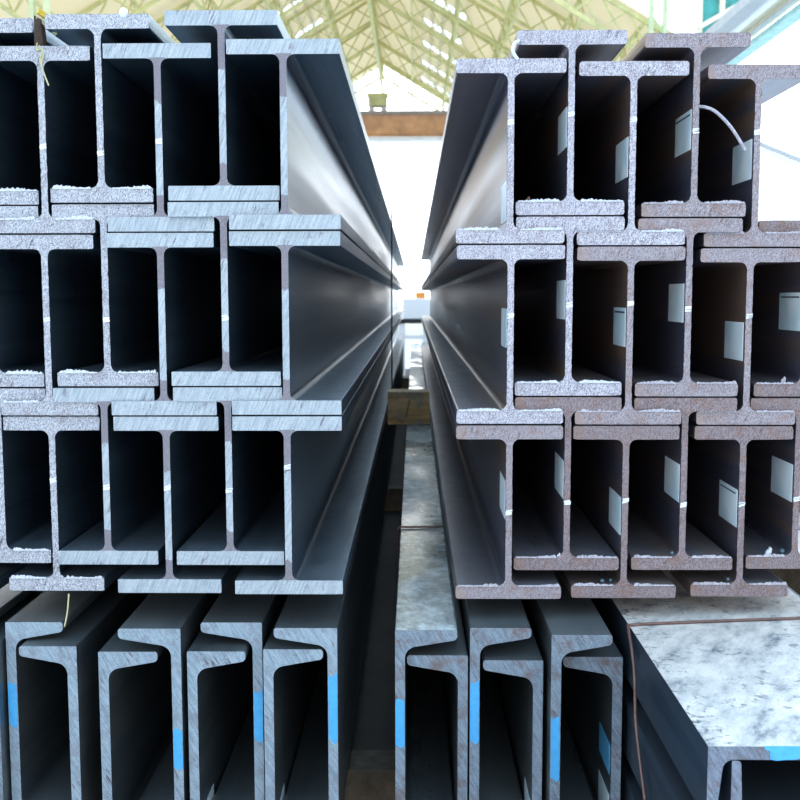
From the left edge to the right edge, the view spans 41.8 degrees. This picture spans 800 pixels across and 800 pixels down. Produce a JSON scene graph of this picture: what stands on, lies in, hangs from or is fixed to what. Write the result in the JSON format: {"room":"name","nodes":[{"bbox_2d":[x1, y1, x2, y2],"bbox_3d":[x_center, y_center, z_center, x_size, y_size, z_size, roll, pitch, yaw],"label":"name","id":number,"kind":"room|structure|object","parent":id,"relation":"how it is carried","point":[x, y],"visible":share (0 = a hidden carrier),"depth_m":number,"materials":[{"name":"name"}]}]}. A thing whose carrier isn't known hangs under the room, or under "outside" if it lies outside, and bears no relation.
{"room":"steel warehouse","nodes":[
{"label":"steel warehouse","id":0,"kind":"room"},
{"bbox_2d":[113,411,238,592],"bbox_3d":[-0.320,-0.406,7.774,0.180,0.308,12.001,0,6,1],"label":"steel beam","id":1,"kind":"structure","parent":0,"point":[193,445],"depth_m":1.85,"materials":[{"name":"metal"}]},
{"bbox_2d":[107,233,223,414],"bbox_3d":[-0.323,-0.715,7.743,0.180,0.308,12.000,0,6,1],"label":"steel beam","id":2,"kind":"structure","parent":1,"relation":"on","point":[188,264],"depth_m":1.83,"materials":[{"name":"metal"}]},
{"bbox_2d":[102,43,219,234],"bbox_3d":[-0.323,-1.025,7.717,0.180,0.308,12.001,0,6,1],"label":"steel beam","id":3,"kind":"structure","parent":2,"relation":"on","point":[181,78],"depth_m":1.80,"materials":[{"name":"metal"}]},
{"bbox_2d":[0,0,673,103],"bbox_3d":[-1.196,-14.266,41.584,21.300,6.488,38.000,0,6,1],"label":"ceiling","id":4,"kind":"structure","parent":0,"point":[598,7],"depth_m":42.45,"materials":[{"name":"beige"}]},
{"bbox_2d":[278,0,300,13],"bbox_3d":[-4.253,-15.681,41.587,1.650,1.000,1.000,0,6,1],"label":"skylight","id":5,"kind":"object","parent":4,"relation":"attached to","point":[294,3],"visible":0.28,"depth_m":41.45,"materials":[{"name":"white"}]},
{"bbox_2d":[290,18,322,38],"bbox_3d":[-4.199,-16.078,45.617,1.650,1.000,1.000,0,6,1],"label":"skylight","id":6,"kind":"object","parent":4,"relation":"attached to","point":[319,21],"visible":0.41,"depth_m":45.60,"materials":[{"name":"white"}]},
{"bbox_2d":[77,0,660,49],"bbox_3d":[-1.343,-12.616,30.695,20.957,7.332,0.110,0,6,1],"label":"roof truss","id":7,"kind":"object","parent":4,"relation":"attached to","point":[140,9],"visible":0.33,"depth_m":30.72,"materials":[{"name":"metal"}]},
{"bbox_2d":[245,0,521,52],"bbox_3d":[-1.236,-13.400,38.656,20.957,7.332,0.110,0,6,1],"label":"roof truss","id":8,"kind":"object","parent":4,"relation":"attached to","point":[253,6],"visible":0.21,"depth_m":38.53,"materials":[{"name":"metal"}]},
{"bbox_2d":[306,0,471,70],"bbox_3d":[-1.129,-14.184,46.616,20.957,7.332,0.110,0,6,1],"label":"roof truss","id":9,"kind":"object","parent":4,"relation":"attached to","point":[352,11],"visible":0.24,"depth_m":46.37,"materials":[{"name":"metal"}]},
{"bbox_2d":[0,0,53,17],"bbox_3d":[-9.655,-11.723,41.949,0.090,0.840,38.032,0,6,1],"label":"lattice purlin","id":10,"kind":"object","parent":9,"relation":"attached to","point":[5,8],"visible":0.03,"depth_m":26.71,"materials":[{"name":"green paint"}]},
{"bbox_2d":[128,0,147,13],"bbox_3d":[-7.917,-13.122,45.807,0.090,0.840,30.032,0,6,1],"label":"lattice purlin","id":11,"kind":"object","parent":9,"relation":"attached to","point":[134,3],"visible":0.02,"depth_m":31.88,"materials":[{"name":"green paint"}]},
{"bbox_2d":[192,0,217,9],"bbox_3d":[-6.232,-14.130,45.685,0.090,0.840,30.032,0,6,1],"label":"lattice purlin","id":12,"kind":"object","parent":9,"relation":"attached to","point":[213,4],"visible":0.02,"depth_m":34.22,"materials":[{"name":"green paint"}]},
{"bbox_2d":[263,0,293,38],"bbox_3d":[-4.547,-15.139,45.563,0.090,0.840,30.032,0,6,1],"label":"lattice purlin","id":13,"kind":"object","parent":9,"relation":"attached to","point":[269,7],"visible":0.06,"depth_m":39.56,"materials":[{"name":"green paint"}]},
{"bbox_2d":[321,0,354,88],"bbox_3d":[-2.863,-16.147,45.441,0.090,0.840,30.032,0,6,1],"label":"lattice purlin","id":14,"kind":"object","parent":9,"relation":"attached to","point":[328,5],"visible":0.44,"depth_m":44.17,"materials":[{"name":"green paint"}]},
{"bbox_2d":[367,0,383,92],"bbox_3d":[-1.177,-16.881,45.347,0.150,1.450,30.041,0,6,1],"label":"lattice purlin","id":15,"kind":"object","parent":9,"relation":"attached to","point":[371,4],"visible":0.89,"depth_m":49.11,"materials":[{"name":"green paint"}]},
{"bbox_2d":[411,0,412,101],"bbox_3d":[0.520,-16.142,45.396,0.090,0.840,30.032,0,6,1],"label":"lattice purlin","id":16,"kind":"object","parent":9,"relation":"attached to","point":[411,0],"visible":0.91,"depth_m":47.00,"materials":[{"name":"green paint"}]},
{"bbox_2d":[441,0,461,109],"bbox_3d":[2.219,-15.130,45.473,0.090,0.840,30.032,0,6,1],"label":"lattice purlin","id":17,"kind":"object","parent":9,"relation":"attached to","point":[458,2],"visible":0.78,"depth_m":44.26,"materials":[{"name":"green paint"}]},
{"bbox_2d":[492,0,521,57],"bbox_3d":[3.917,-14.118,45.550,0.090,0.840,30.032,0,6,1],"label":"lattice purlin","id":18,"kind":"object","parent":9,"relation":"attached to","point":[506,21],"visible":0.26,"depth_m":37.24,"materials":[{"name":"green paint"}]},
{"bbox_2d":[561,0,585,29],"bbox_3d":[5.616,-13.106,45.627,0.090,0.840,30.032,0,6,1],"label":"lattice purlin","id":19,"kind":"object","parent":9,"relation":"attached to","point":[569,19],"visible":0.09,"depth_m":32.28,"materials":[{"name":"green paint"}]},
{"bbox_2d":[613,24,643,60],"bbox_3d":[7.314,-12.094,45.704,0.090,0.840,30.032,0,6,1],"label":"lattice purlin","id":20,"kind":"object","parent":9,"relation":"attached to","point":[633,36],"visible":0.08,"depth_m":32.20,"materials":[{"name":"green paint"}]},
{"bbox_2d":[156,0,624,60],"bbox_3d":[-1.289,-13.008,34.675,20.957,7.332,0.110,0,6,1],"label":"roof truss","id":21,"kind":"object","parent":4,"relation":"attached to","point":[187,3],"visible":0.14,"depth_m":34.62,"materials":[{"name":"metal"}]},
{"bbox_2d":[283,0,508,58],"bbox_3d":[-1.182,-13.792,42.636,20.957,7.332,0.110,0,6,1],"label":"roof truss","id":22,"kind":"object","parent":4,"relation":"attached to","point":[307,9],"visible":0.31,"depth_m":42.44,"materials":[{"name":"metal"}]},
{"bbox_2d":[342,21,454,87],"bbox_3d":[-1.075,-14.575,50.597,20.957,7.332,0.110,0,6,1],"label":"roof truss","id":23,"kind":"object","parent":4,"relation":"attached to","point":[362,50],"visible":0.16,"depth_m":50.34,"materials":[{"name":"metal"}]},
{"bbox_2d":[348,41,451,103],"bbox_3d":[-1.022,-14.967,54.577,20.957,7.332,0.110,0,6,1],"label":"roof truss","id":24,"kind":"object","parent":4,"relation":"attached to","point":[361,54],"visible":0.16,"depth_m":54.33,"materials":[{"name":"metal"}]},
{"bbox_2d":[352,59,448,109],"bbox_3d":[-0.968,-15.359,58.558,20.957,7.332,0.110,0,6,1],"label":"roof truss","id":25,"kind":"object","parent":4,"relation":"attached to","point":[384,60],"visible":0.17,"depth_m":58.30,"materials":[{"name":"metal"}]},
{"bbox_2d":[422,77,449,95],"bbox_3d":[2.013,-17.271,57.626,1.650,1.000,1.000,0,6,1],"label":"skylight","id":26,"kind":"object","parent":4,"relation":"attached to","point":[424,79],"visible":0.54,"depth_m":57.73,"materials":[{"name":"white"}]},
{"bbox_2d":[422,60,452,81],"bbox_3d":[1.959,-16.875,53.596,1.650,1.000,1.000,0,6,1],"label":"skylight","id":27,"kind":"object","parent":4,"relation":"attached to","point":[423,62],"visible":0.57,"depth_m":53.74,"materials":[{"name":"white"}]},
{"bbox_2d":[423,41,455,63],"bbox_3d":[1.905,-16.478,49.566,1.650,1.000,1.000,0,6,1],"label":"skylight","id":28,"kind":"object","parent":4,"relation":"attached to","point":[424,42],"visible":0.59,"depth_m":49.69,"materials":[{"name":"white"}]},
{"bbox_2d":[424,18,460,44],"bbox_3d":[1.851,-16.081,45.535,1.650,1.000,1.000,0,6,1],"label":"skylight","id":29,"kind":"object","parent":4,"relation":"attached to","point":[428,22],"visible":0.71,"depth_m":45.65,"materials":[{"name":"white"}]},
{"bbox_2d":[432,0,465,19],"bbox_3d":[1.797,-15.685,41.505,1.650,1.000,1.000,0,6,1],"label":"skylight","id":30,"kind":"object","parent":4,"relation":"attached to","point":[440,2],"visible":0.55,"depth_m":41.64,"materials":[{"name":"white"}]},
{"bbox_2d":[351,369,409,749],"bbox_3d":[-1.133,0.276,8.647,11.500,0.020,15.400,0,6,1],"label":"floor","id":31,"kind":"structure","parent":0,"point":[374,725],"depth_m":3.35,"materials":[{"name":"concrete"}]},
{"bbox_2d":[344,750,394,799],"bbox_3d":[-0.094,0.832,2.256,1.850,0.119,0.100,0,6,1],"label":"bearer","id":32,"kind":"object","parent":31,"relation":"on","point":[371,773],"visible":0.21,"depth_m":2.21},
{"bbox_2d":[0,591,43,799],"bbox_3d":[-0.672,0.032,7.813,0.102,0.388,12.000,0,6,1],"label":"channel","id":33,"kind":"object","parent":32,"relation":"on","point":[5,761],"visible":0.1,"depth_m":1.86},
{"bbox_2d":[0,583,32,616],"bbox_3d":[-0.707,-0.008,7.829,0.104,0.376,12.000,0,6,1],"label":"channel","id":34,"kind":"object","parent":33,"relation":"on","point":[9,598],"visible":0.02,"depth_m":2.01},
{"bbox_2d":[5,567,128,799],"bbox_3d":[-0.565,-0.009,7.834,0.102,0.376,12.001,0,6,1],"label":"channel","id":35,"kind":"object","parent":32,"relation":"on","point":[38,704],"visible":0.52,"depth_m":1.94,"materials":[{"name":"metal"}]},
{"bbox_2d":[19,564,149,799],"bbox_3d":[-0.533,0.033,7.811,0.101,0.386,12.000,0,6,1],"label":"channel","id":36,"kind":"object","parent":35,"relation":"on","point":[77,646],"visible":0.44,"depth_m":1.89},
{"bbox_2d":[118,593,220,799],"bbox_3d":[-0.353,-0.006,7.796,0.108,0.376,12.001,0,6,1],"label":"channel","id":37,"kind":"object","parent":32,"relation":"on","point":[172,621],"visible":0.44,"depth_m":1.86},
{"bbox_2d":[98,631,172,799],"bbox_3d":[-0.393,0.037,7.809,0.104,0.376,12.000,0,6,1],"label":"channel","id":38,"kind":"object","parent":37,"relation":"on","point":[135,678],"visible":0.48,"depth_m":1.95,"materials":[{"name":"metal"}]},
{"bbox_2d":[201,565,286,799],"bbox_3d":[-0.216,-0.009,7.829,0.108,0.376,12.001,0,6,1],"label":"channel","id":39,"kind":"object","parent":32,"relation":"on","point":[251,618],"visible":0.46,"depth_m":1.92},
{"bbox_2d":[187,631,252,799],"bbox_3d":[-0.239,0.037,7.807,0.102,0.377,12.000,0,6,1],"label":"channel","id":40,"kind":"object","parent":39,"relation":"on","point":[219,668],"visible":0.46,"depth_m":1.91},
{"bbox_2d":[274,341,403,799],"bbox_3d":[-0.083,-0.006,7.798,0.110,0.376,12.001,0,6,1],"label":"channel","id":41,"kind":"object","parent":32,"relation":"on","point":[338,623],"visible":0.77,"depth_m":2.10,"materials":[{"name":"metal"}]},
{"bbox_2d":[263,594,324,799],"bbox_3d":[-0.105,0.035,7.805,0.104,0.381,12.000,0,6,1],"label":"channel","id":42,"kind":"object","parent":41,"relation":"on","point":[290,668],"visible":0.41,"depth_m":1.89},
{"bbox_2d":[395,341,456,799],"bbox_3d":[0.126,-0.006,7.786,0.107,0.376,12.001,0,6,1],"label":"channel","id":43,"kind":"object","parent":32,"relation":"on","point":[425,612],"visible":0.9,"depth_m":2.18,"materials":[{"name":"metal"}]},
{"bbox_2d":[388,389,429,424],"bbox_3d":[0.040,0.030,4.751,0.188,0.148,0.154,0,6,1],"label":"block","id":44,"kind":"object","parent":43,"relation":"on","point":[405,406],"visible":1,"depth_m":4.68,"materials":[{"name":"brown wood"}]},
{"bbox_2d":[396,525,442,586],"bbox_3d":[0.049,0.483,2.606,0.114,0.347,0.006,-1,6,-4],"label":"wire","id":45,"kind":"object","parent":43,"relation":"attached to","point":[435,526],"visible":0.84,"depth_m":2.59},
{"bbox_2d":[407,346,467,799],"bbox_3d":[0.142,0.064,7.554,0.106,0.371,11.500,0,6,1],"label":"channel","id":46,"kind":"object","parent":43,"relation":"on","point":[451,657],"visible":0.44,"depth_m":1.84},
{"bbox_2d":[422,342,530,799],"bbox_3d":[0.251,0.018,7.547,0.106,0.376,11.501,0,6,1],"label":"channel","id":47,"kind":"object","parent":32,"relation":"on","point":[491,767],"visible":0.53,"depth_m":1.93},
{"bbox_2d":[481,600,542,799],"bbox_3d":[0.274,0.068,7.552,0.104,0.362,11.500,0,6,1],"label":"channel","id":48,"kind":"object","parent":47,"relation":"on","point":[517,665],"visible":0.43,"depth_m":1.87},
{"bbox_3d":[0.459,0.275,2.847,0.640,0.031,0.080,0,6,1],"label":"batten","id":49,"kind":"object","parent":47,"relation":"on","visible":0},
{"bbox_2d":[421,319,562,598],"bbox_3d":[0.251,-0.243,6.309,0.186,0.308,9.002,0,6,1],"label":"steel beam","id":50,"kind":"structure","parent":49,"relation":"on","point":[474,461],"depth_m":2.08,"materials":[{"name":"metal"}]},
{"bbox_2d":[421,245,564,423],"bbox_3d":[0.251,-0.553,6.282,0.186,0.308,9.002,0,6,1],"label":"steel beam","id":51,"kind":"structure","parent":50,"relation":"on","point":[469,326],"depth_m":2.15,"materials":[{"name":"metal"}]},
{"bbox_2d":[421,58,566,287],"bbox_3d":[0.248,-0.862,6.251,0.186,0.308,9.002,0,6,1],"label":"steel beam","id":52,"kind":"structure","parent":51,"relation":"on","point":[493,102],"depth_m":2.04,"materials":[{"name":"metal"}]},
{"bbox_2d":[511,39,519,59],"bbox_3d":[0.194,-0.586,1.750,0.016,0.035,0.007,-3,6,-30],"label":"drip","id":53,"kind":"object","parent":52,"relation":"attached to","point":[516,57],"visible":1,"depth_m":1.75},
{"bbox_2d":[512,393,621,569],"bbox_3d":[0.354,-0.292,6.316,0.186,0.308,9.002,0,6,1],"label":"steel beam","id":54,"kind":"structure","parent":50,"relation":"on","point":[547,522],"depth_m":1.94,"materials":[{"name":"metal"}]},
{"bbox_2d":[513,216,624,395],"bbox_3d":[0.352,-0.602,6.284,0.186,0.308,9.002,0,6,1],"label":"steel beam","id":55,"kind":"structure","parent":54,"relation":"on","point":[543,298],"depth_m":1.91,"materials":[{"name":"metal"}]},
{"bbox_2d":[507,30,627,219],"bbox_3d":[0.351,-0.911,6.255,0.186,0.308,9.002,0,6,1],"label":"steel beam","id":56,"kind":"structure","parent":55,"relation":"on","point":[544,155],"depth_m":1.81,"materials":[{"name":"metal"}]},
{"bbox_2d":[557,421,679,597],"bbox_3d":[0.457,-0.242,6.322,0.186,0.308,9.002,0,6,1],"label":"steel beam","id":57,"kind":"structure","parent":49,"relation":"on","point":[599,476],"depth_m":1.88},
{"bbox_2d":[571,246,685,424],"bbox_3d":[0.458,-0.551,6.291,0.186,0.308,9.002,0,6,1],"label":"steel beam","id":58,"kind":"structure","parent":57,"relation":"on","point":[603,277],"depth_m":1.89,"materials":[{"name":"metal"}]},
{"bbox_2d":[573,61,688,248],"bbox_3d":[0.457,-0.861,6.262,0.186,0.308,9.002,0,6,1],"label":"steel beam","id":59,"kind":"structure","parent":58,"relation":"on","point":[610,96],"depth_m":1.84,"materials":[{"name":"metal"}]},
{"bbox_2d":[627,395,736,569],"bbox_3d":[0.562,-0.291,6.326,0.180,0.308,9.002,0,6,1],"label":"steel beam","id":60,"kind":"structure","parent":57,"relation":"on","point":[658,526],"depth_m":1.91,"materials":[{"name":"metal"}]},
{"bbox_2d":[632,218,742,395],"bbox_3d":[0.561,-0.600,6.294,0.180,0.308,9.002,0,6,1],"label":"steel beam","id":61,"kind":"structure","parent":60,"relation":"on","point":[662,308],"depth_m":1.88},
{"bbox_2d":[622,33,750,219],"bbox_3d":[0.566,-0.910,6.266,0.180,0.308,9.002,0,6,1],"label":"steel beam","id":62,"kind":"structure","parent":61,"relation":"on","point":[667,131],"depth_m":1.83,"materials":[{"name":"metal"}]},
{"bbox_2d":[698,105,746,150],"bbox_3d":[0.541,-0.457,1.754,0.081,0.079,0.020,1,6,11],"label":"wire offcut","id":63,"kind":"object","parent":62,"relation":"attached to","point":[716,112],"visible":1,"depth_m":1.75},
{"bbox_2d":[668,420,792,596],"bbox_3d":[0.668,-0.241,6.338,0.174,0.308,9.002,0,6,1],"label":"steel beam","id":64,"kind":"structure","parent":49,"relation":"on","point":[716,458],"depth_m":1.91,"materials":[{"name":"metal"}]},
{"bbox_2d":[688,248,799,424],"bbox_3d":[0.669,-0.550,6.306,0.174,0.308,9.002,0,6,1],"label":"steel beam","id":65,"kind":"structure","parent":64,"relation":"on","point":[722,278],"depth_m":1.88,"materials":[{"name":"metal"}]},
{"bbox_2d":[693,64,799,249],"bbox_3d":[0.674,-0.860,6.277,0.174,0.308,9.002,0,6,1],"label":"steel beam","id":66,"kind":"structure","parent":65,"relation":"on","point":[738,92],"depth_m":1.84,"materials":[{"name":"metal"}]},
{"bbox_2d":[743,395,799,568],"bbox_3d":[0.768,-0.290,6.343,0.174,0.308,9.002,0,6,1],"label":"steel beam","id":67,"kind":"structure","parent":64,"relation":"on","point":[772,486],"depth_m":1.93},
{"bbox_2d":[765,546,771,553],"bbox_3d":[0.663,0.272,1.885,0.013,0.015,0.005,-1,6,-10],"label":"shard","id":68,"kind":"object","parent":67,"relation":"on","point":[769,550],"visible":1,"depth_m":1.88},
{"bbox_2d":[750,220,799,396],"bbox_3d":[0.773,-0.600,6.314,0.174,0.308,9.002,0,6,1],"label":"steel beam","id":69,"kind":"structure","parent":67,"relation":"on","point":[775,335],"depth_m":1.95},
{"bbox_2d":[521,570,612,799],"bbox_3d":[0.385,0.021,7.510,0.103,0.376,11.501,0,6,1],"label":"channel","id":70,"kind":"object","parent":32,"relation":"on","point":[560,627],"visible":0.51,"depth_m":1.85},
{"bbox_2d":[561,641,622,799],"bbox_3d":[0.411,0.065,7.550,0.103,0.369,11.500,0,6,1],"label":"channel","id":71,"kind":"object","parent":70,"relation":"on","point":[591,679],"visible":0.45,"depth_m":1.91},
{"bbox_2d":[384,485,402,510],"bbox_3d":[-0.051,0.514,5.490,1.850,0.119,0.100,0,6,1],"label":"bearer","id":72,"kind":"object","parent":31,"relation":"on","point":[394,496],"visible":0.11,"depth_m":5.44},
{"bbox_3d":[0.681,0.222,7.104,0.360,0.100,11.500,0,6,1],"label":"channel","id":73,"kind":"object","parent":72,"relation":"on","visible":0},
{"bbox_2d":[620,747,642,799],"bbox_3d":[0.650,0.204,7.098,0.360,0.100,11.500,0,6,1],"label":"channel","id":74,"kind":"object","parent":73,"relation":"on","point":[630,789],"visible":0.02,"depth_m":1.86,"materials":[{"name":"metal"}]},
{"bbox_3d":[0.680,0.084,7.080,0.360,0.100,11.500,0,6,1],"label":"channel","id":75,"kind":"object","parent":74,"relation":"on","visible":0},
{"bbox_2d":[621,673,693,799],"bbox_3d":[0.649,0.065,7.077,0.360,0.100,11.500,0,6,1],"label":"channel","id":76,"kind":"object","parent":75,"relation":"on","point":[663,780],"visible":0.02,"depth_m":1.68,"materials":[{"name":"metal"}]},
{"bbox_2d":[718,587,799,799],"bbox_3d":[0.680,-0.054,7.056,0.360,0.100,11.500,0,6,1],"label":"channel","id":77,"kind":"object","parent":76,"relation":"on","point":[740,779],"visible":0.13,"depth_m":1.44,"materials":[{"name":"metal"}]},
{"bbox_2d":[590,570,799,799],"bbox_3d":[0.649,-0.073,7.055,0.360,0.101,11.501,0,6,1],"label":"channel","id":78,"kind":"object","parent":77,"relation":"on","point":[713,694],"visible":0.34,"depth_m":1.60,"materials":[{"name":"metal"}]},
{"bbox_2d":[626,617,799,799],"bbox_3d":[0.544,0.499,1.818,0.471,0.225,0.163,-3,7,-31],"label":"wire","id":79,"kind":"object","parent":78,"relation":"on","point":[773,618],"visible":1,"depth_m":1.77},
{"bbox_2d":[401,378,408,387],"bbox_3d":[0.048,-0.211,12.854,1.850,0.119,0.100,0,6,1],"label":"bearer","id":80,"kind":"object","parent":31,"relation":"on","point":[405,382],"visible":0.11,"depth_m":12.80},
{"bbox_2d":[399,319,426,375],"bbox_3d":[0.221,-0.760,14.958,0.640,0.800,0.400,0,6,1],"label":"trestle","id":81,"kind":"object","parent":31,"relation":"on","point":[403,321],"visible":0.2,"depth_m":14.76,"materials":[{"name":"white paint"}]},
{"bbox_2d":[403,298,429,318],"bbox_3d":[0.231,-1.304,14.920,0.380,0.290,0.330,0,6,1],"label":"crate","id":82,"kind":"object","parent":81,"relation":"on","point":[414,308],"visible":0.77,"depth_m":14.76,"materials":[{"name":"white paint"}]},
{"bbox_2d":[415,292,424,297],"bbox_3d":[0.289,-1.485,14.846,0.140,0.085,0.120,0,6,1],"label":"crate","id":83,"kind":"object","parent":82,"relation":"on","point":[417,294],"visible":0.9,"depth_m":14.78,"materials":[{"name":"orange paint"}]},
{"bbox_2d":[768,569,799,594],"bbox_3d":[1.597,0.575,3.414,0.900,0.399,0.200,0,6,1],"label":"support block","id":84,"kind":"object","parent":31,"relation":"on","point":[791,577],"visible":0.02,"depth_m":3.32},
{"bbox_2d":[360,110,446,142],"bbox_3d":[-1.023,-13.248,50.752,9.000,1.390,0.950,0,6,1],"label":"crane","id":85,"kind":"object","parent":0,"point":[426,126],"visible":0.29,"depth_m":50.49,"materials":[{"name":"orange paint"}]},
{"bbox_2d":[367,93,388,110],"bbox_3d":[-1.074,-14.365,50.668,1.020,0.850,0.780,0,6,1],"label":"trolley","id":86,"kind":"object","parent":85,"relation":"on","point":[375,100],"visible":0.95,"depth_m":50.32,"materials":[{"name":"metal"}]},
{"bbox_2d":[398,305,422,368],"bbox_3d":[0.795,-4.602,59.090,120.000,0.200,165.000,0,6,1],"label":"floor","id":87,"kind":"structure","parent":0,"point":[410,328],"depth_m":31.95,"materials":[{"name":"concrete"}]},
{"bbox_2d":[28,0,50,19],"bbox_3d":[-8.805,-6.180,25.902,0.470,9.507,0.200,0,6,1],"label":"post","id":88,"kind":"object","parent":87,"relation":"on","point":[32,10],"visible":0.04,"depth_m":25.48,"materials":[{"name":"metal"}]},
{"bbox_2d":[648,0,667,32],"bbox_3d":[7.459,-7.486,30.579,0.520,11.133,0.200,0,6,1],"label":"post","id":89,"kind":"object","parent":87,"relation":"on","point":[651,18],"visible":0.09,"depth_m":30.15,"materials":[{"name":"green paint"}]},
{"bbox_2d":[758,141,799,220],"bbox_3d":[12.920,-4.557,31.211,7.437,5.126,8.170,0,6,1],"label":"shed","id":90,"kind":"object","parent":87,"relation":"on","point":[779,176],"visible":0.09,"depth_m":27.22,"materials":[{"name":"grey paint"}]},
{"bbox_2d":[696,0,738,32],"bbox_3d":[8.834,-11.414,28.099,1.679,3.000,0.330,0,6,1],"label":"clerestory","id":91,"kind":"object","parent":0,"point":[708,12],"visible":0.31,"depth_m":28.23,"materials":[{"name":"glass"}]},
{"bbox_2d":[704,0,799,64],"bbox_3d":[7.243,-7.377,17.529,1.200,0.380,21.000,0,6,1],"label":"roof eave","id":92,"kind":"object","parent":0,"point":[746,16],"visible":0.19,"depth_m":21.28,"materials":[{"name":"teal paint"}]},
{"bbox_3d":[-0.809,-0.454,7.808,0.168,0.308,12.002,0,6,1],"label":"steel beam","id":93,"kind":"structure","parent":0,"visible":0},
{"bbox_2d":[0,563,29,588],"bbox_3d":[-0.712,-0.404,7.804,0.168,0.308,12.002,0,6,1],"label":"steel beam","id":94,"kind":"structure","parent":93,"relation":"on","point":[7,570],"depth_m":1.91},
{"bbox_2d":[0,386,52,562],"bbox_3d":[-0.617,-0.455,7.795,0.168,0.308,12.002,0,6,1],"label":"steel beam","id":95,"kind":"structure","parent":94,"relation":"on","point":[25,493],"depth_m":1.88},
{"bbox_2d":[0,206,45,386],"bbox_3d":[-0.618,-0.764,7.762,0.168,0.308,12.002,0,6,1],"label":"steel beam","id":96,"kind":"structure","parent":95,"relation":"on","point":[22,357],"depth_m":1.88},
{"bbox_2d":[0,18,67,206],"bbox_3d":[-0.618,-1.073,7.735,0.168,0.308,12.002,0,6,1],"label":"steel beam","id":97,"kind":"structure","parent":96,"relation":"on","point":[20,169],"depth_m":1.86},
{"bbox_3d":[-0.851,-0.007,7.821,0.104,0.376,12.000,0,6,1],"label":"channel","id":98,"kind":"object","parent":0,"visible":0},
{"bbox_3d":[-0.525,0.271,2.800,0.835,0.053,0.080,0,6,1],"label":"batten","id":99,"kind":"object","parent":98,"relation":"on","visible":0},
{"bbox_2d":[3,414,130,590],"bbox_3d":[-0.523,-0.406,7.795,0.168,0.308,12.002,0,6,1],"label":"steel beam","id":100,"kind":"structure","parent":99,"relation":"on","point":[75,441],"depth_m":1.86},
{"bbox_2d":[0,235,103,414],"bbox_3d":[-0.524,-0.714,7.758,0.168,0.308,12.002,0,6,1],"label":"steel beam","id":101,"kind":"structure","parent":100,"relation":"on","point":[72,291],"depth_m":1.83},
{"bbox_2d":[0,46,100,235],"bbox_3d":[-0.520,-1.024,7.726,0.168,0.308,12.002,0,6,1],"label":"steel beam","id":102,"kind":"structure","parent":101,"relation":"on","point":[67,106],"depth_m":1.80,"materials":[{"name":"metal"}]},
{"bbox_2d":[36,43,48,85],"bbox_3d":[-0.596,-0.558,1.740,0.025,0.071,0.012,4,7,38],"label":"straw wisp","id":103,"kind":"object","parent":102,"relation":"hanging from","point":[38,49],"visible":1,"depth_m":1.74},
{"bbox_2d":[34,9,56,45],"bbox_3d":[-0.593,-0.616,1.758,0.045,0.076,0.016,-5,7,-40],"label":"wood block","id":104,"kind":"object","parent":102,"relation":"on","point":[39,23],"visible":0.71,"depth_m":1.75,"materials":[{"name":"wood"}]},
{"bbox_2d":[64,594,69,626],"bbox_3d":[-0.577,0.364,1.811,0.012,0.058,0.003,-1,6,-6],"label":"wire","id":105,"kind":"object","parent":100,"relation":"hanging from","point":[68,594],"visible":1,"depth_m":1.81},
{"bbox_2d":[53,385,165,564],"bbox_3d":[-0.427,-0.455,7.776,0.174,0.308,12.001,0,6,1],"label":"steel beam","id":106,"kind":"structure","parent":100,"relation":"on","point":[131,531],"depth_m":1.86,"materials":[{"name":"metal"}]},
{"bbox_2d":[52,204,159,385],"bbox_3d":[-0.421,-0.765,7.751,0.174,0.308,12.002,0,6,1],"label":"steel beam","id":107,"kind":"structure","parent":106,"relation":"on","point":[129,278],"depth_m":1.83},
{"bbox_2d":[45,14,174,204],"bbox_3d":[-0.422,-1.074,7.717,0.174,0.308,12.002,0,6,1],"label":"steel beam","id":108,"kind":"structure","parent":107,"relation":"on","point":[125,112],"depth_m":1.78,"materials":[{"name":"metal"}]},
{"bbox_2d":[119,7,127,17],"bbox_3d":[-0.458,-0.642,1.734,0.015,0.018,0.008,0,6,1],"label":"scrap","id":109,"kind":"object","parent":108,"relation":"on","point":[123,12],"visible":1,"depth_m":1.73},
{"bbox_2d":[232,312,404,593],"bbox_3d":[-0.111,-0.406,7.758,0.186,0.308,12.001,0,6,1],"label":"steel beam","id":110,"kind":"structure","parent":99,"relation":"on","point":[329,460],"depth_m":2.10,"materials":[{"name":"metal"}]},
{"bbox_2d":[173,384,284,564],"bbox_3d":[-0.213,-0.456,7.764,0.186,0.308,12.001,0,6,1],"label":"steel beam","id":111,"kind":"structure","parent":110,"relation":"on","point":[248,527],"depth_m":1.87,"materials":[{"name":"metal"}]},
{"bbox_2d":[168,202,282,385],"bbox_3d":[-0.215,-0.765,7.733,0.186,0.308,12.001,0,6,1],"label":"steel beam","id":112,"kind":"structure","parent":111,"relation":"on","point":[251,282],"depth_m":1.85,"materials":[{"name":"metal"}]},
{"bbox_2d":[164,10,290,203],"bbox_3d":[-0.214,-1.075,7.704,0.186,0.308,12.000,0,6,1],"label":"steel beam","id":113,"kind":"structure","parent":112,"relation":"on","point":[249,132],"depth_m":1.76,"materials":[{"name":"metal"}]},
{"bbox_2d":[229,231,404,414],"bbox_3d":[-0.112,-0.716,7.731,0.186,0.308,12.000,0,6,1],"label":"steel beam","id":114,"kind":"structure","parent":110,"relation":"on","point":[336,299],"depth_m":2.12,"materials":[{"name":"metal"}]},
{"bbox_2d":[226,39,404,287],"bbox_3d":[-0.112,-1.025,7.697,0.186,0.308,12.000,0,6,1],"label":"steel beam","id":115,"kind":"structure","parent":114,"relation":"on","point":[330,180],"depth_m":2.02,"materials":[{"name":"metal"}]},
{"bbox_2d":[390,211,392,388],"bbox_3d":[-0.132,-0.528,5.600,0.185,0.954,0.008,0,6,1],"label":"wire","id":116,"kind":"object","parent":115,"relation":"hanging from","point":[391,211],"visible":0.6,"depth_m":5.61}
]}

